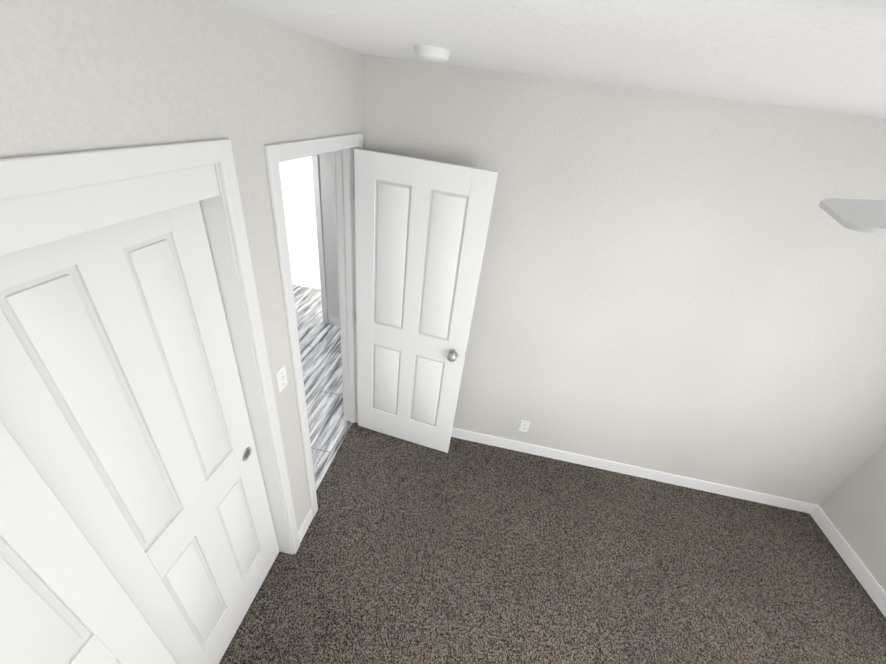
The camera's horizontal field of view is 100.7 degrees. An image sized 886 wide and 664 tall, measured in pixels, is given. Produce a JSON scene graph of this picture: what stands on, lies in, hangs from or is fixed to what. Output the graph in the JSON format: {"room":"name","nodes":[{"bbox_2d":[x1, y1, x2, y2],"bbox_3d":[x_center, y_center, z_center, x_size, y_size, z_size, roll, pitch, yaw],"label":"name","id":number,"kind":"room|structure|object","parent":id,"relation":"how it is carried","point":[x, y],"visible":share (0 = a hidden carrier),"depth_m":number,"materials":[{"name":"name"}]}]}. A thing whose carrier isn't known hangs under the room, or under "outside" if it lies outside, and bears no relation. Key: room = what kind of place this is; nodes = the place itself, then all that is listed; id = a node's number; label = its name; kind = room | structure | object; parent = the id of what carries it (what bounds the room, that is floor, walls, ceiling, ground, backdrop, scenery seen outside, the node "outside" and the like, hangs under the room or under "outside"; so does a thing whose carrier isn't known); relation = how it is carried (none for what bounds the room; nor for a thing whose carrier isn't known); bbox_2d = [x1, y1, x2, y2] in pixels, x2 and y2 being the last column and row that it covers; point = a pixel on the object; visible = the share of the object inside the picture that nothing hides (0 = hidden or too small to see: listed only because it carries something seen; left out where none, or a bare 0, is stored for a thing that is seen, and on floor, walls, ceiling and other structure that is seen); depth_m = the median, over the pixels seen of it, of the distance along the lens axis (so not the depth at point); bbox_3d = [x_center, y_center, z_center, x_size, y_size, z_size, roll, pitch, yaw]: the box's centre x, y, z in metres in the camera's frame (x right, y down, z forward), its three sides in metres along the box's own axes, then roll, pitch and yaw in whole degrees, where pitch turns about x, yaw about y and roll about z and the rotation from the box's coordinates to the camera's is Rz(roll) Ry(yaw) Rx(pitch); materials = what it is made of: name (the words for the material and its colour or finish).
{"room":"empty bedroom","nodes":[
{"label":"empty bedroom","id":0,"kind":"room"},
{"bbox_2d":[0,0,361,530],"bbox_3d":[-0.883,0.526,0.990,0.120,2.440,3.640,11,32,5],"label":"wall","id":1,"kind":"structure","parent":0,"point":[82,75],"depth_m":0.90,"materials":[{"name":"paint"}]},
{"bbox_2d":[0,420,176,663],"bbox_3d":[-0.958,0.880,0.783,0.037,2.020,0.595,11,32,5],"label":"closet door","id":2,"kind":"structure","parent":1,"relation":"in","point":[65,598],"depth_m":0.83,"materials":[{"name":"white wood"}]},
{"bbox_2d":[0,201,278,663],"bbox_3d":[-0.893,0.566,1.301,0.037,2.020,0.650,11,32,5],"label":"closet door","id":3,"kind":"structure","parent":1,"relation":"in","point":[124,418],"depth_m":1.04,"materials":[{"name":"white wood"}]},
{"bbox_2d":[0,139,299,554],"bbox_3d":[-0.901,0.683,1.029,0.136,2.130,1.358,11,32,5],"label":"trim","id":4,"kind":"structure","parent":1,"relation":"attached to","point":[47,198],"depth_m":0.91,"materials":[{"name":"white wood"}]},
{"bbox_2d":[276,364,287,392],"bbox_3d":[-0.698,0.205,1.602,0.016,0.114,0.070,11,32,5],"label":"light switch","id":5,"kind":"object","parent":1,"relation":"attached to","point":[281,378],"visible":1,"depth_m":1.60,"materials":[{"name":"white plastic"}]},
{"bbox_2d":[264,133,362,516],"bbox_3d":[-0.689,0.040,2.132,0.152,2.102,0.884,11,32,5],"label":"door frame","id":6,"kind":"structure","parent":1,"relation":"attached to","point":[341,147],"depth_m":1.98,"materials":[{"name":"white wood"}]},
{"bbox_2d":[354,148,497,452],"bbox_3d":[-0.214,-0.017,2.382,0.770,2.020,0.175,14,32,10],"label":"bedroom door","id":7,"kind":"structure","parent":6,"relation":"attached to","point":[421,228],"depth_m":2.19,"materials":[{"name":"white wood"}]},
{"bbox_2d":[279,156,320,288],"bbox_3d":[-1.680,-1.456,4.047,3.410,2.490,0.700,11,32,5],"label":"wall","id":8,"kind":"structure","parent":0,"point":[296,176],"depth_m":4.47,"materials":[{"name":"white paint"}]},
{"bbox_2d":[293,284,351,489],"bbox_3d":[-1.910,0.224,3.635,2.595,0.050,3.170,11,32,5],"label":"floor","id":9,"kind":"structure","parent":0,"point":[321,362],"depth_m":3.43,"materials":[{"name":"grey tile"}]},
{"bbox_2d":[318,152,339,323],"bbox_3d":[-1.604,-1.221,3.687,2.410,2.490,0.120,11,32,5],"label":"wall","id":10,"kind":"structure","parent":0,"point":[326,178],"depth_m":3.65,"materials":[{"name":"paint"}]},
{"bbox_2d":[312,155,327,323],"bbox_3d":[-1.656,-1.099,3.760,0.944,2.108,0.136,11,32,5],"label":"door frame","id":11,"kind":"structure","parent":10,"relation":"attached to","point":[316,182],"depth_m":3.67,"materials":[{"name":"white wood"}]},
{"bbox_2d":[329,316,339,325],"bbox_3d":[-0.944,-0.068,4.163,0.715,0.106,0.013,11,32,5],"label":"baseboard","id":12,"kind":"structure","parent":10,"relation":"attached to","point":[335,321],"depth_m":4.17,"materials":[{"name":"white"}]},
{"bbox_2d":[219,422,885,663],"bbox_3d":[0.455,1.855,1.512,4.340,0.050,3.640,11,32,5],"label":"floor carpet","id":13,"kind":"object","parent":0,"point":[462,551],"depth_m":2.19,"materials":[{"name":"brown carpet"}]},
{"bbox_2d":[220,0,885,118],"bbox_3d":[1.031,-0.210,0.164,3.740,0.100,3.640,11,32,5],"label":"ceiling","id":14,"kind":"structure","parent":0,"point":[825,55],"depth_m":0.84,"materials":[{"name":"paint"}]},
{"bbox_2d":[414,45,449,61],"bbox_3d":[-0.041,-0.976,1.295,0.128,0.038,0.128,11,32,5],"label":"smoke detector","id":15,"kind":"object","parent":14,"relation":"attached to","point":[430,53],"visible":1,"depth_m":1.25,"materials":[{"name":"white plastic"}]},
{"bbox_2d":[819,198,885,234],"bbox_3d":[1.009,-0.037,0.307,0.828,0.347,0.828,-5,34,-19],"label":"ceiling fan","id":16,"kind":"object","parent":14,"relation":"hanging from","point":[863,215],"visible":1,"depth_m":0.49,"materials":[{"name":"white"}]},
{"bbox_2d":[361,54,885,504],"bbox_3d":[1.248,-0.016,2.315,3.620,2.440,0.120,11,32,5],"label":"wall","id":17,"kind":"structure","parent":0,"point":[688,285],"depth_m":2.04,"materials":[{"name":"paint"}]},
{"bbox_2d":[518,420,530,431],"bbox_3d":[0.622,0.722,2.806,0.070,0.114,0.008,11,32,5],"label":"electrical outlet plate","id":18,"kind":"object","parent":17,"relation":"attached to","point":[524,426],"visible":1,"depth_m":2.80,"materials":[{"name":"white plastic"}]},
{"bbox_2d":[451,428,817,513],"bbox_3d":[1.047,0.993,2.879,3.500,0.100,0.013,11,32,5],"label":"baseboard","id":19,"kind":"structure","parent":17,"relation":"attached to","point":[735,492],"depth_m":2.83,"materials":[{"name":"white wood"}]},
{"bbox_2d":[819,443,885,591],"bbox_3d":[2.650,1.226,0.622,0.120,2.440,3.520,11,32,5],"label":"wall","id":20,"kind":"structure","parent":0,"point":[853,506],"depth_m":2.40,"materials":[{"name":"paint"}]},
{"bbox_2d":[810,505,885,617],"bbox_3d":[2.463,2.173,1.289,0.013,0.100,3.330,11,32,5],"label":"baseboard","id":21,"kind":"structure","parent":20,"relation":"attached to","point":[872,587],"depth_m":2.41,"materials":[{"name":"white wood"}]}
]}

